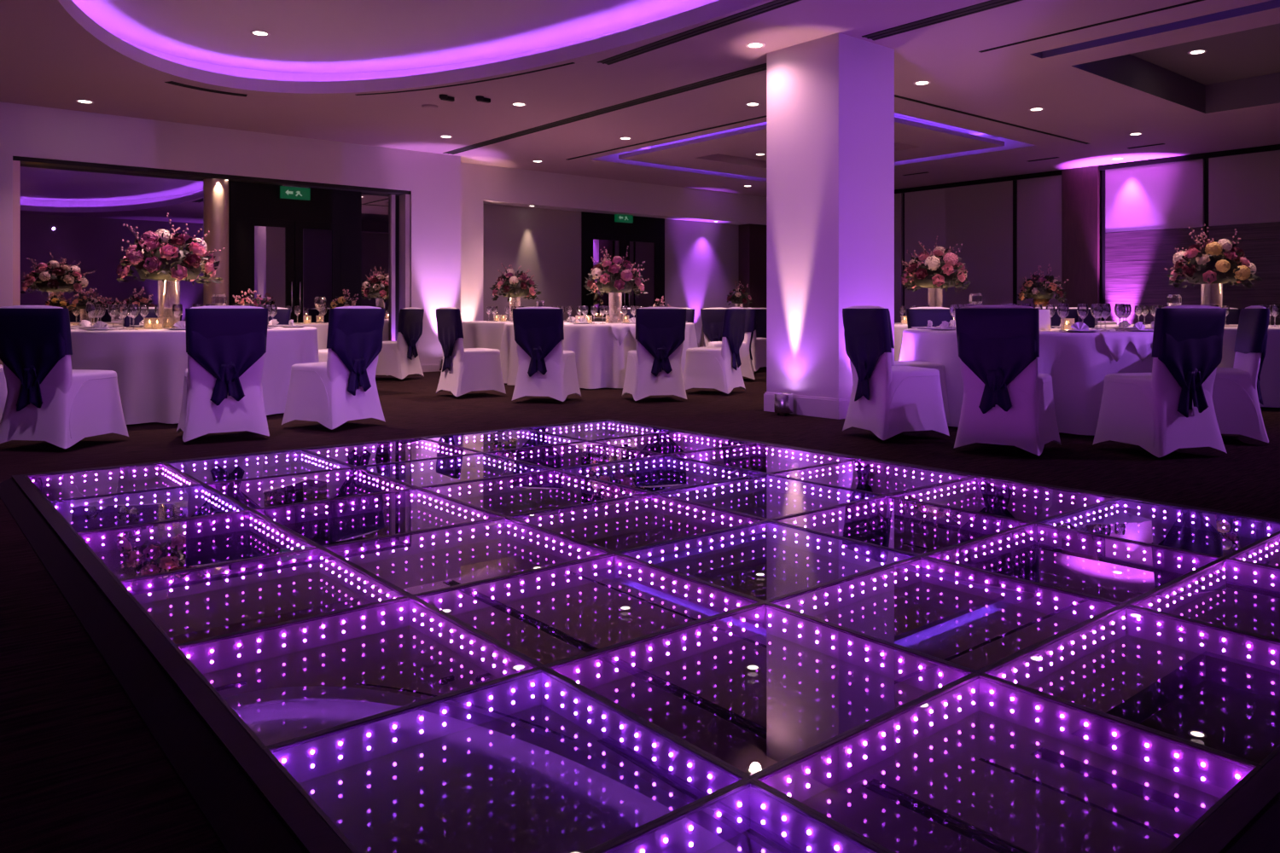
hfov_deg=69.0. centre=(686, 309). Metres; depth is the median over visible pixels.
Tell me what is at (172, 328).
plate
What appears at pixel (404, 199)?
trim
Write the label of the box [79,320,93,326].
napkin
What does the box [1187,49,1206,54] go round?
recessed light
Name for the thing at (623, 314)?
wine glass
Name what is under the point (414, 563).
floor panel
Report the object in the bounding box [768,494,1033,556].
floor panel
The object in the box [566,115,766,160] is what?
air slot
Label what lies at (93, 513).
floor panel
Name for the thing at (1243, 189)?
wall panel
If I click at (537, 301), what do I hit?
holder
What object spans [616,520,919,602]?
floor panel
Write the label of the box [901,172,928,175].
air slot
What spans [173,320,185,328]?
napkin
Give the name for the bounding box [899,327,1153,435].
tablecloth
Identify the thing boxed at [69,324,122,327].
tablecloth
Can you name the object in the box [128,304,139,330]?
wine glass
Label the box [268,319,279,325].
napkin
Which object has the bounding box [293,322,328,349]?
tablecloth
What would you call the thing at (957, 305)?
wine glass
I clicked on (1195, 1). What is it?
air slot
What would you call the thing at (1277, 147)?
trim
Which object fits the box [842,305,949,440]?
banquet chair
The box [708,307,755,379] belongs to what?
banquet chair
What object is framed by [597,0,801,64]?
air slot
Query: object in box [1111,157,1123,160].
recessed light
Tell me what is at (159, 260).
centrepiece
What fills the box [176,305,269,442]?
banquet chair
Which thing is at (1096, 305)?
wine glass
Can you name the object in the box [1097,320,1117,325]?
tablecloth
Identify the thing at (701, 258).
wall
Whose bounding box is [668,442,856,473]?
floor panel
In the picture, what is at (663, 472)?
floor panel
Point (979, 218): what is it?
wall panel
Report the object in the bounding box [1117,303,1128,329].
wine glass
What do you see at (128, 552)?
floor panel
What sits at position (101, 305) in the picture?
wine glass
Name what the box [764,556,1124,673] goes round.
floor panel
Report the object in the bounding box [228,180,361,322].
door
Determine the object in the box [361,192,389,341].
mirror
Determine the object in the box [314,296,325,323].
wine glass
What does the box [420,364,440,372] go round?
baseboard
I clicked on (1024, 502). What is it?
floor panel
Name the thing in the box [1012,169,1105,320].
trim
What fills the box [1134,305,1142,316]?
wine glass
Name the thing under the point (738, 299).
centrepiece
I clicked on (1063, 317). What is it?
wine glass
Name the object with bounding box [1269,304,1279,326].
wine glass
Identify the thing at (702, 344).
tablecloth
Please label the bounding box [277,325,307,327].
plate
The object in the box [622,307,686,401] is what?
banquet chair
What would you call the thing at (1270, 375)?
tablecloth
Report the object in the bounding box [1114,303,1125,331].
wine glass
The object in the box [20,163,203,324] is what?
window
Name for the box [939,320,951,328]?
napkin
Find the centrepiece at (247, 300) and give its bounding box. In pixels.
[232,289,273,314]
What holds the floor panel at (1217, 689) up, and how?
on the floor
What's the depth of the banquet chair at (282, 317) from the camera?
10.30 m
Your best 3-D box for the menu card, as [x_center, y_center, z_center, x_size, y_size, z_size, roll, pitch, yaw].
[2.920,0.084,7.580,0.100,0.170,0.019,0,0,0]
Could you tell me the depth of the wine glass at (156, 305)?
8.93 m
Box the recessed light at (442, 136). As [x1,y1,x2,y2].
[439,135,452,138]
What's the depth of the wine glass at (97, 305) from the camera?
8.00 m
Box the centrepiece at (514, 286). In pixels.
[489,263,541,321]
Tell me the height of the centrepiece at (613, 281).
0.975 m
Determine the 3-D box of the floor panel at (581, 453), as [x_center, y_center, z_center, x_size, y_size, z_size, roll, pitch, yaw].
[-0.673,0.890,5.558,0.774,0.060,0.789,0,0,-41]
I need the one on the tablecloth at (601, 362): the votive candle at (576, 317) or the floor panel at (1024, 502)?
the votive candle at (576, 317)
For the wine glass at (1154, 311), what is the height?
0.215 m
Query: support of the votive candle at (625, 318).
on the tablecloth at (601, 362)
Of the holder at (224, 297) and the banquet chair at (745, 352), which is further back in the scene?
the banquet chair at (745, 352)
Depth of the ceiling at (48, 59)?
10.13 m
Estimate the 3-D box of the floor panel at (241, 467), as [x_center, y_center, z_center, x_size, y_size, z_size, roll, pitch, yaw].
[-2.378,0.890,5.162,0.759,0.060,0.844,0,0,-41]
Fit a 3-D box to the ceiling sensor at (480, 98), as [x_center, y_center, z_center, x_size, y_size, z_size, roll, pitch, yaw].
[-2.226,-2.305,10.180,0.165,0.050,0.088,0,0,-41]
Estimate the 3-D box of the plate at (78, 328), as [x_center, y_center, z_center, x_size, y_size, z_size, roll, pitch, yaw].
[-4.792,0.160,7.590,0.286,0.014,0.286,0,0,12]
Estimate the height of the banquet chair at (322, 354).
0.925 m
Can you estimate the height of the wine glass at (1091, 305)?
0.215 m
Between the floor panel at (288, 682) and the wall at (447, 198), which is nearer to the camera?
the floor panel at (288, 682)
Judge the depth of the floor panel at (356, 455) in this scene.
5.65 m
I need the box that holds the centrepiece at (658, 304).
[651,296,670,307]
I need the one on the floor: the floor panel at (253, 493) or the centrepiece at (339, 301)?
the floor panel at (253, 493)
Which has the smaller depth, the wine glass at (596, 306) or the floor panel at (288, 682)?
the floor panel at (288, 682)
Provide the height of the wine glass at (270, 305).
0.215 m
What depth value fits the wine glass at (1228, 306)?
10.26 m
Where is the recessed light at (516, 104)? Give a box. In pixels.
[511,102,526,106]
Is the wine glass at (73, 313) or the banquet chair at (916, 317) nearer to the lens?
the banquet chair at (916, 317)
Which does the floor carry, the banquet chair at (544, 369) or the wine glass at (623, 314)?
the banquet chair at (544, 369)
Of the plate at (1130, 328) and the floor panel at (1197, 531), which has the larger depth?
the plate at (1130, 328)
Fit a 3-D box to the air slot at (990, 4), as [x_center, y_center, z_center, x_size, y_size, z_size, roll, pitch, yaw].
[2.346,-2.327,7.064,0.170,0.006,2.400,0,0,-41]
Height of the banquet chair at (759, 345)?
0.925 m
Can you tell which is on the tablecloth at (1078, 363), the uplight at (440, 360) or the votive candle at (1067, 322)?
the votive candle at (1067, 322)
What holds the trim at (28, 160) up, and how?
attached to the wall at (447, 198)
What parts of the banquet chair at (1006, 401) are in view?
sash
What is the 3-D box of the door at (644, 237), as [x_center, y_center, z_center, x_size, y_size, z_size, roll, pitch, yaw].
[-1.139,-0.460,17.317,1.930,2.760,0.121,0,0,-41]
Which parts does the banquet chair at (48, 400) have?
sash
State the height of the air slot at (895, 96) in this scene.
0.006 m
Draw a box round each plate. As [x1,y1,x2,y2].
[70,325,95,328]
[78,328,117,330]
[164,327,185,330]
[267,325,288,326]
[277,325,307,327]
[569,322,593,324]
[911,326,941,329]
[927,328,956,330]
[1060,329,1100,331]
[1107,326,1135,329]
[1120,329,1153,331]
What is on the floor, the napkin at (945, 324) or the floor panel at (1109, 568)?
the floor panel at (1109, 568)
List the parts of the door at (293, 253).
pane, pull handle, pull handle, pane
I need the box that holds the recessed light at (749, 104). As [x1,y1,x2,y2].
[744,102,760,106]
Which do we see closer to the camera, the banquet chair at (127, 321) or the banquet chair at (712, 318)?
the banquet chair at (127, 321)
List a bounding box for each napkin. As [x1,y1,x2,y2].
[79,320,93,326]
[93,320,109,328]
[139,320,144,325]
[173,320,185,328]
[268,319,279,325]
[288,319,293,325]
[566,316,575,320]
[576,317,587,322]
[628,317,635,322]
[924,320,934,327]
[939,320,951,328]
[948,320,955,326]
[1070,321,1088,330]
[1116,320,1131,327]
[1130,321,1147,330]
[1150,320,1154,328]
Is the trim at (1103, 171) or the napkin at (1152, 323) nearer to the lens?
the napkin at (1152, 323)
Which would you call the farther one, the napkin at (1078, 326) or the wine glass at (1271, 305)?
the wine glass at (1271, 305)
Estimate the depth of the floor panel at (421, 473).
5.02 m
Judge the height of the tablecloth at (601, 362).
0.735 m
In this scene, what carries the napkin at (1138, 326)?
on the plate at (1148, 330)
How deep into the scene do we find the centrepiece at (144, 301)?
10.15 m
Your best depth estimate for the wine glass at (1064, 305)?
8.32 m
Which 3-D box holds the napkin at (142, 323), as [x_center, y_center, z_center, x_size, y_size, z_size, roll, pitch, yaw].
[-5.285,0.126,9.111,0.072,0.067,0.139,0,0,42]
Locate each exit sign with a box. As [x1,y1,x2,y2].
[279,184,310,200]
[614,214,633,223]
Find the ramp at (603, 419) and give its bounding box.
[17,418,608,476]
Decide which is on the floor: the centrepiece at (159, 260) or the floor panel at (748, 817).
the floor panel at (748, 817)
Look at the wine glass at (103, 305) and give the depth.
8.42 m
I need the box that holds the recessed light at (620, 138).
[619,137,631,139]
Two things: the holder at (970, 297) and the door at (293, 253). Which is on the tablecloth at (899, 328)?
the holder at (970, 297)
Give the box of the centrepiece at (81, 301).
[67,288,101,325]
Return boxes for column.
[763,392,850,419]
[766,32,894,399]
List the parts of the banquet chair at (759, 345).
sash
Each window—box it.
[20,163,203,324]
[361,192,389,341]
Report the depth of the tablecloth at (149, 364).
7.43 m
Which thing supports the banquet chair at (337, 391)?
on the floor
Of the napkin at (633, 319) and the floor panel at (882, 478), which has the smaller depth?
the floor panel at (882, 478)
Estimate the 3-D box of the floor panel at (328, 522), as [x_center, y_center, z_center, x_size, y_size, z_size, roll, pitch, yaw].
[-1.310,0.890,3.930,0.759,0.060,0.834,0,0,-41]
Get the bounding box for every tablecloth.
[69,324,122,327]
[70,326,319,424]
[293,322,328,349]
[461,320,509,350]
[500,321,698,389]
[699,325,705,347]
[894,322,907,360]
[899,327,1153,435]
[1094,324,1279,407]
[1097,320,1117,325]
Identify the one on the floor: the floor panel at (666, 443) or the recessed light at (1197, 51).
the floor panel at (666, 443)
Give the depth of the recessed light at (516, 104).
10.54 m
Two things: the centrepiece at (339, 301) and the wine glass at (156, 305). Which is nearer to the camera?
the wine glass at (156, 305)
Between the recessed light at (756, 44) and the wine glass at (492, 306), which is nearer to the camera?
the recessed light at (756, 44)
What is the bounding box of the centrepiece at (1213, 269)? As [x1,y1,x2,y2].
[1164,224,1262,308]
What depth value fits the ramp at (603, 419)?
5.69 m
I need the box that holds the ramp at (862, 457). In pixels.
[608,418,1279,522]
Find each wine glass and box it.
[71,308,80,325]
[86,304,97,328]
[88,304,99,328]
[92,304,103,318]
[96,304,105,328]
[107,304,117,328]
[117,304,128,329]
[125,304,134,327]
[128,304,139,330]
[139,304,148,327]
[154,304,157,316]
[171,304,182,321]
[262,304,272,326]
[267,304,277,326]
[293,306,301,323]
[486,306,491,321]
[492,306,498,321]
[566,306,572,322]
[581,306,587,315]
[590,305,597,324]
[599,305,605,324]
[621,306,627,315]
[899,306,905,314]
[949,304,959,328]
[1045,304,1055,328]
[1056,304,1066,328]
[1057,303,1069,330]
[1076,303,1088,322]
[1090,304,1099,329]
[1091,303,1103,330]
[1095,304,1105,329]
[1099,303,1111,331]
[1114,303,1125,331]
[1114,304,1123,330]
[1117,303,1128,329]
[1120,304,1131,329]
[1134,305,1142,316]
[1140,305,1148,325]
[1150,305,1158,317]
[1152,305,1161,314]
[1222,305,1229,325]
[1267,305,1274,325]
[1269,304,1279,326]
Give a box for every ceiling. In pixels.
[0,0,1279,197]
[590,113,1036,181]
[1029,0,1279,113]
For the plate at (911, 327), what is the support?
on the tablecloth at (1078, 363)
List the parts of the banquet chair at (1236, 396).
sash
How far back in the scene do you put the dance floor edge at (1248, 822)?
1.57 m
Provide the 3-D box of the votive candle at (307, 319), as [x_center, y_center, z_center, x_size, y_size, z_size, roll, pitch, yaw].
[-4.596,0.121,11.279,0.090,0.095,0.090,0,0,-41]
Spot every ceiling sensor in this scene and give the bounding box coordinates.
[439,93,454,101]
[475,95,490,103]
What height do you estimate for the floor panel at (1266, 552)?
0.060 m
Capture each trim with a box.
[12,156,411,195]
[12,160,20,305]
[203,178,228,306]
[389,194,409,341]
[395,195,399,341]
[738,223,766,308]
[894,144,1279,193]
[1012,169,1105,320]
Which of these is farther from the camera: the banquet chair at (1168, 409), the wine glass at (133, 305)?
the wine glass at (133, 305)
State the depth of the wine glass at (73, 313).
10.34 m
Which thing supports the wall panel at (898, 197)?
attached to the wall at (1206, 161)
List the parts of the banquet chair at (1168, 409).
sash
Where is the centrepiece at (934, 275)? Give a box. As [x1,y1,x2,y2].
[900,235,970,307]
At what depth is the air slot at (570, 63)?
9.50 m
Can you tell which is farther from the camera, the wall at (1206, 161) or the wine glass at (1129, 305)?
the wall at (1206, 161)
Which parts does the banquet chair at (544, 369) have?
sash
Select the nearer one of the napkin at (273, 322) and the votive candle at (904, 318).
the napkin at (273, 322)
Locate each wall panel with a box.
[894,193,902,322]
[904,180,1012,315]
[1017,174,1061,308]
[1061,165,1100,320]
[1105,158,1204,232]
[1208,150,1279,226]
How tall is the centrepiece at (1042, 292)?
0.839 m
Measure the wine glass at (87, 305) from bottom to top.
0.215 m
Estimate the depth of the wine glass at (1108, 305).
7.30 m
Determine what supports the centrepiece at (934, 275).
on the tablecloth at (899, 328)
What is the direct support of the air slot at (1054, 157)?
attached to the ceiling at (48, 59)
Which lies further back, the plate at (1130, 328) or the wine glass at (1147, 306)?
the wine glass at (1147, 306)
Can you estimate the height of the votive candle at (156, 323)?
0.095 m
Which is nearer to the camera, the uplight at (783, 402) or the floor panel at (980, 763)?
the floor panel at (980, 763)
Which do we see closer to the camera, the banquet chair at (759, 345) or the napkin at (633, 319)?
the napkin at (633, 319)
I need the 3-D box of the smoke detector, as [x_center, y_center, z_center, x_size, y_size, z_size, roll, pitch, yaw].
[-2.930,-2.320,10.629,0.180,0.020,0.177,0,0,-41]
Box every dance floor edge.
[0,475,351,852]
[1170,751,1279,852]
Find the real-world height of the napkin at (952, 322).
0.067 m
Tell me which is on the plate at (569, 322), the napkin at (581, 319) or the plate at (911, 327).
the napkin at (581, 319)
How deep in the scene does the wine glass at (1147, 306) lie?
10.16 m
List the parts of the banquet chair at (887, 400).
sash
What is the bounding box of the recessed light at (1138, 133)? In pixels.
[1128,132,1143,135]
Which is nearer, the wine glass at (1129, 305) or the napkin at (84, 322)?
the wine glass at (1129, 305)
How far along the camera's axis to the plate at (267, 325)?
9.20 m
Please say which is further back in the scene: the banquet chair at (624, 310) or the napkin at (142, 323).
the banquet chair at (624, 310)
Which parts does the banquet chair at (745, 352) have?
sash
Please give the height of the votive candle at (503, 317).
0.095 m
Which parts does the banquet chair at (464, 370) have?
sash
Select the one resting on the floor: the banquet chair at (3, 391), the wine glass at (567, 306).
the banquet chair at (3, 391)
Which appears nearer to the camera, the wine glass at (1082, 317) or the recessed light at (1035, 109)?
the wine glass at (1082, 317)
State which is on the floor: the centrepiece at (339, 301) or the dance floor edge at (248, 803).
the dance floor edge at (248, 803)
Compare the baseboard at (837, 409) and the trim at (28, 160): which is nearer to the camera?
the baseboard at (837, 409)
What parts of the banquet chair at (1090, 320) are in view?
sash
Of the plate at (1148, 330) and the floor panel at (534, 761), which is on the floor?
the floor panel at (534, 761)
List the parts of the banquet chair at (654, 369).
sash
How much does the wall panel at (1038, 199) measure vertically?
3.120 m
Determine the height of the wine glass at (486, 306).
0.215 m
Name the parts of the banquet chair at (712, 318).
sash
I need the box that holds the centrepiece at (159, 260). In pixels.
[116,212,225,328]
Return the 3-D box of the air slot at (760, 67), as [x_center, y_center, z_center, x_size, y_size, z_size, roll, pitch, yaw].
[-1.307,-2.327,11.276,0.170,0.006,6.850,0,0,-41]
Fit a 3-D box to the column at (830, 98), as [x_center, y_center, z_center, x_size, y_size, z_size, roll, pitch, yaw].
[1.296,-0.705,8.377,0.765,3.250,0.840,0,0,-41]
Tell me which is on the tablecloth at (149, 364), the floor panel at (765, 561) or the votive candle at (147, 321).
the votive candle at (147, 321)
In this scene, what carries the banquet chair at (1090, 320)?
on the floor
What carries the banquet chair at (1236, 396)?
on the floor
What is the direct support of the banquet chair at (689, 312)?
on the floor
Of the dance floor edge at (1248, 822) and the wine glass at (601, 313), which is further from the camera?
the wine glass at (601, 313)
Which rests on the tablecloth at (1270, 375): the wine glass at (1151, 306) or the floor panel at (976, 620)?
the wine glass at (1151, 306)
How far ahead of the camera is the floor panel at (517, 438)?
6.17 m
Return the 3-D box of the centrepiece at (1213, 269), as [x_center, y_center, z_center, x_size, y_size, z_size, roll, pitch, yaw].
[5.413,-0.351,9.603,0.854,1.040,0.866,0,0,10]
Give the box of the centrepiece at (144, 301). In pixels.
[115,286,155,313]
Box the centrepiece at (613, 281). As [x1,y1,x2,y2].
[583,245,648,323]
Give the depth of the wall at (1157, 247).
14.22 m
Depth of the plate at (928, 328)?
7.49 m
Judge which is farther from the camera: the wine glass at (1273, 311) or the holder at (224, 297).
the wine glass at (1273, 311)
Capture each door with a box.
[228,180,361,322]
[581,211,664,321]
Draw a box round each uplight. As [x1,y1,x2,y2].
[439,359,442,371]
[773,392,793,416]
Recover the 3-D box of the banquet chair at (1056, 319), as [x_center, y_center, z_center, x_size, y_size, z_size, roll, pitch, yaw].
[3.616,0.434,9.236,0.545,0.925,0.593,0,0,25]
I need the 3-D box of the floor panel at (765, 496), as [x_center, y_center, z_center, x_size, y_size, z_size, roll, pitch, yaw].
[0.382,0.890,4.341,0.774,0.060,0.759,0,0,-41]
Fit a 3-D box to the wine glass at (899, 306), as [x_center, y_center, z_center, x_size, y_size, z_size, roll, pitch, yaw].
[2.775,0.061,11.915,0.082,0.215,0.081,0,0,-41]
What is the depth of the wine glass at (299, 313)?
11.24 m
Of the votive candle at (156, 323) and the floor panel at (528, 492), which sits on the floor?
the floor panel at (528, 492)
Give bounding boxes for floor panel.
[24,462,202,500]
[46,483,250,533]
[75,509,319,581]
[116,546,411,646]
[163,449,353,483]
[173,596,541,750]
[203,466,417,509]
[250,487,505,546]
[262,667,749,852]
[302,437,480,466]
[320,516,614,595]
[355,452,552,487]
[411,552,763,667]
[418,469,650,516]
[422,428,587,452]
[483,440,663,469]
[506,492,768,552]
[524,419,676,440]
[543,602,977,779]
[556,454,765,492]
[589,430,755,454]
[592,779,887,852]
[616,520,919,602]
[653,473,884,519]
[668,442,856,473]
[750,673,1262,852]
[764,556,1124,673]
[768,458,974,494]
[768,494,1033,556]
[885,476,1118,523]
[921,523,1223,604]
[978,604,1279,767]
[1034,497,1279,558]
[1125,558,1279,640]
[1225,532,1279,568]
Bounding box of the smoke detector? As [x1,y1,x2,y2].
[421,104,437,108]
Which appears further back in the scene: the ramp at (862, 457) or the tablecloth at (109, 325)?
the tablecloth at (109, 325)
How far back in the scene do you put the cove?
8.84 m
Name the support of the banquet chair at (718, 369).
on the floor
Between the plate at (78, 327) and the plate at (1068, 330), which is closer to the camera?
the plate at (1068, 330)
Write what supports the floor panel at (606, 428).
on the floor
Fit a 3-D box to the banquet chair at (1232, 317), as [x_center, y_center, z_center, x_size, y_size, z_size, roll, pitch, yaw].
[6.390,0.434,11.205,0.545,0.925,0.593,0,0,30]
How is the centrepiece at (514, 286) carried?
on the tablecloth at (488, 334)
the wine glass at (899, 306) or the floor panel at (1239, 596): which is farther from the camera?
the wine glass at (899, 306)
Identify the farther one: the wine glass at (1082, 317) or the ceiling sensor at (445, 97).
the ceiling sensor at (445, 97)
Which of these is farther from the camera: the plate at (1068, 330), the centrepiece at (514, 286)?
the centrepiece at (514, 286)
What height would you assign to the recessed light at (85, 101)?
0.008 m
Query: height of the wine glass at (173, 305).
0.215 m
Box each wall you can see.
[0,101,766,365]
[482,203,738,347]
[902,158,1279,320]
[1105,222,1279,325]
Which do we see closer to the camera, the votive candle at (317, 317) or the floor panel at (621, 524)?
the floor panel at (621, 524)
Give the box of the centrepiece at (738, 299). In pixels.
[725,281,752,308]
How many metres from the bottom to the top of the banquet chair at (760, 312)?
0.925 m
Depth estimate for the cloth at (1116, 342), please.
6.75 m
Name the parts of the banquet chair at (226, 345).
sash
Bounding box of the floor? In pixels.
[0,366,1279,852]
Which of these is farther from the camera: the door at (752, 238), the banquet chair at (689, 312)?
the door at (752, 238)
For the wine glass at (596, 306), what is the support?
on the tablecloth at (601, 362)
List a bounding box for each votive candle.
[144,318,151,328]
[151,318,162,329]
[303,315,311,323]
[315,315,323,323]
[493,314,500,321]
[500,314,506,321]
[575,315,582,322]
[585,315,592,322]
[622,315,629,322]
[901,315,907,324]
[1060,319,1072,330]
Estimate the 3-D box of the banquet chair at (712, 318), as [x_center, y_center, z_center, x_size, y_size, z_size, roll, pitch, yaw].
[0.576,0.434,13.107,0.545,0.925,0.593,0,0,40]
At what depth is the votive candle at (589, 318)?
11.55 m
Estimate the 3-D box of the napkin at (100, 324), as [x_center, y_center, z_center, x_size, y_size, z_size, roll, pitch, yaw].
[-4.787,0.126,7.601,0.139,0.067,0.072,0,0,12]
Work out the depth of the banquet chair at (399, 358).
12.06 m
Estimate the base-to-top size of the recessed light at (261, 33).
0.008 m
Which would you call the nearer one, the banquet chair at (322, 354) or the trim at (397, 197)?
the banquet chair at (322, 354)
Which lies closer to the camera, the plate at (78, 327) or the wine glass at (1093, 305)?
the wine glass at (1093, 305)
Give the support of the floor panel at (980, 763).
on the floor
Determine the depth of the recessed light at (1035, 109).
10.81 m
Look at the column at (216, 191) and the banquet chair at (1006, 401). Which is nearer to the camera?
the banquet chair at (1006, 401)
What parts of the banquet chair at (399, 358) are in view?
sash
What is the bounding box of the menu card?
[1038,309,1050,330]
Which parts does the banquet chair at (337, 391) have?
sash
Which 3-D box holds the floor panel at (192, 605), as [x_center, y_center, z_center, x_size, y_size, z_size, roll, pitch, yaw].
[-1.316,0.890,2.869,0.639,0.060,0.759,0,0,-41]
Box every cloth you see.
[607,323,636,346]
[1090,331,1153,361]
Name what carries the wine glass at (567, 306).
on the tablecloth at (601, 362)
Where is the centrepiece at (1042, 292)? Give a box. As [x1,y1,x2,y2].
[1017,263,1068,307]
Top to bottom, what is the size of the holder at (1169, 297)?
0.330 m
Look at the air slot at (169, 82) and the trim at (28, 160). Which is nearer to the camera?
the air slot at (169, 82)
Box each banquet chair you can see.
[0,305,128,448]
[0,365,7,422]
[122,307,157,326]
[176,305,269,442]
[267,307,290,325]
[281,306,385,430]
[318,349,327,362]
[375,307,424,379]
[435,307,506,396]
[512,307,581,401]
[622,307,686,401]
[622,308,638,318]
[683,307,745,394]
[683,308,694,323]
[700,308,754,372]
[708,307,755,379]
[743,308,766,371]
[752,308,766,337]
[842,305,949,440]
[878,306,951,424]
[906,307,953,328]
[954,305,1061,455]
[1035,307,1079,327]
[1070,307,1097,328]
[1092,305,1227,457]
[1211,305,1269,442]
[1222,307,1240,324]
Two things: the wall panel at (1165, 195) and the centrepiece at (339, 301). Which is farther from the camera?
the wall panel at (1165, 195)
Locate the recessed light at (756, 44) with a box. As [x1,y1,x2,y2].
[745,41,765,48]
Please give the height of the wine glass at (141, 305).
0.215 m
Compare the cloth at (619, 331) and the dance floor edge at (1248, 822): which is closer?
the dance floor edge at (1248, 822)
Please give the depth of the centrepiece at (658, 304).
12.28 m
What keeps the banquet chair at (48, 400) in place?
on the floor
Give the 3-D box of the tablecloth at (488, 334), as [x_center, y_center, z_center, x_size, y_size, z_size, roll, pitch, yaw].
[-2.471,0.537,13.438,1.728,0.735,1.710,0,0,-31]
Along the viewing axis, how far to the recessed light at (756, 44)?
8.18 m
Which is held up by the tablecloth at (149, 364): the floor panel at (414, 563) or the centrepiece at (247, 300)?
the centrepiece at (247, 300)
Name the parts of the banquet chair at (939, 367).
sash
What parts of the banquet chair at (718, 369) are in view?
sash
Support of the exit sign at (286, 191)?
attached to the door at (293, 253)
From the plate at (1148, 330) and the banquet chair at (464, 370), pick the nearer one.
the plate at (1148, 330)
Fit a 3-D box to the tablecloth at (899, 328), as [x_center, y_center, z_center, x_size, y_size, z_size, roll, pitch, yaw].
[2.947,0.537,11.195,2.436,0.735,2.426,0,0,-41]
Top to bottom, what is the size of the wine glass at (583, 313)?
0.215 m
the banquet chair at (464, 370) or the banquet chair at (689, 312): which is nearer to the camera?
the banquet chair at (464, 370)
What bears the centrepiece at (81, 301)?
on the tablecloth at (109, 325)
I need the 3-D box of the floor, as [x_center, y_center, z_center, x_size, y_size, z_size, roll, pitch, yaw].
[0.350,0.920,8.907,18.200,0.001,15.400,0,0,-41]
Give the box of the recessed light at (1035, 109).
[1028,107,1044,111]
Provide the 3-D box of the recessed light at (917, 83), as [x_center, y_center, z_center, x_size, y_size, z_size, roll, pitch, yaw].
[2.423,-2.326,9.540,0.176,0.008,0.176,0,0,-41]
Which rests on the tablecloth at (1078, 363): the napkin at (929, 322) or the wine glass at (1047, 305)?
the wine glass at (1047, 305)
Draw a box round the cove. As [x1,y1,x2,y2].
[58,0,765,93]
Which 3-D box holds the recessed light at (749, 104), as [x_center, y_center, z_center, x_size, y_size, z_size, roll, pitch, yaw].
[0.756,-2.326,10.530,0.176,0.008,0.176,0,0,-41]
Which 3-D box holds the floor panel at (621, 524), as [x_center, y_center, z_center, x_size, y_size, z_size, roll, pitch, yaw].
[-0.206,0.890,3.832,0.779,0.060,0.759,0,0,-41]
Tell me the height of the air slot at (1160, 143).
0.006 m
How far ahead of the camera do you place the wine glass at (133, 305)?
8.82 m
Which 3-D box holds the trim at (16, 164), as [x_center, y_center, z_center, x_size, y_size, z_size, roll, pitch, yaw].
[-7.686,-0.385,10.642,0.070,2.610,0.290,0,0,-41]
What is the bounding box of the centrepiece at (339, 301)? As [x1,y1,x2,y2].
[328,289,358,309]
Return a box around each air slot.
[164,81,247,96]
[355,62,574,95]
[442,63,766,154]
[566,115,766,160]
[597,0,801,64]
[861,0,1023,40]
[894,94,1089,144]
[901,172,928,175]
[978,0,1204,52]
[1028,157,1058,162]
[1127,143,1164,149]
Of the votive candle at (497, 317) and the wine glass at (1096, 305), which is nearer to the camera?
the wine glass at (1096, 305)
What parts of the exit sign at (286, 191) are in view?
mounting rail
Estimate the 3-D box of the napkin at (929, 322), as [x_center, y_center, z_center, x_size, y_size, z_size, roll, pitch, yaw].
[2.133,0.126,8.146,0.072,0.067,0.139,0,0,20]
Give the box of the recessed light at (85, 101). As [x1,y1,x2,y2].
[75,99,93,104]
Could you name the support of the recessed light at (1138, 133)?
in the ceiling at (48, 59)
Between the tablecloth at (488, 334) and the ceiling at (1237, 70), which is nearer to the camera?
the ceiling at (1237, 70)
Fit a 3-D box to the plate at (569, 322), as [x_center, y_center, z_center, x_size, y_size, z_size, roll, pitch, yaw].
[-1.228,0.160,10.908,0.286,0.014,0.286,0,0,7]
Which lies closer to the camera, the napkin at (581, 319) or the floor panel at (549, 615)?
the floor panel at (549, 615)
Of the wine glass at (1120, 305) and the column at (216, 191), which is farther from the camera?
the column at (216, 191)
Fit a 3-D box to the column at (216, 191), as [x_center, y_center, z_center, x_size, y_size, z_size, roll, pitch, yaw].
[-6.127,-0.385,12.119,0.300,2.610,0.300,0,0,-41]
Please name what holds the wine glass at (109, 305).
on the tablecloth at (149, 364)
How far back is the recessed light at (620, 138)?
12.64 m
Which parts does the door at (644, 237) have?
pane, pull handle, pane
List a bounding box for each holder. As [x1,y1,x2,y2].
[211,294,226,305]
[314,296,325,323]
[535,300,544,306]
[968,293,982,303]
[1166,294,1181,306]
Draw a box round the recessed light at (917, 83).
[913,81,930,85]
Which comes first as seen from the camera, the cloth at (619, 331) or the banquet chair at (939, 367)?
the banquet chair at (939, 367)
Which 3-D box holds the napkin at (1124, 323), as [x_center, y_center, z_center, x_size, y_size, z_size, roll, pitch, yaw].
[3.821,0.126,8.103,0.072,0.067,0.139,0,0,-16]
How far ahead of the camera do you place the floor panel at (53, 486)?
4.67 m
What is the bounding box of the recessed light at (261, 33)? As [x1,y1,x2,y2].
[250,30,270,36]
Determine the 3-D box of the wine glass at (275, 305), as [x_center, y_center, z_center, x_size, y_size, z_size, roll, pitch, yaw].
[-3.971,0.061,8.927,0.082,0.215,0.081,0,0,-41]
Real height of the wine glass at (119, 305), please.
0.215 m
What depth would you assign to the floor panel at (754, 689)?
2.16 m
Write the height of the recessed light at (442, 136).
0.008 m

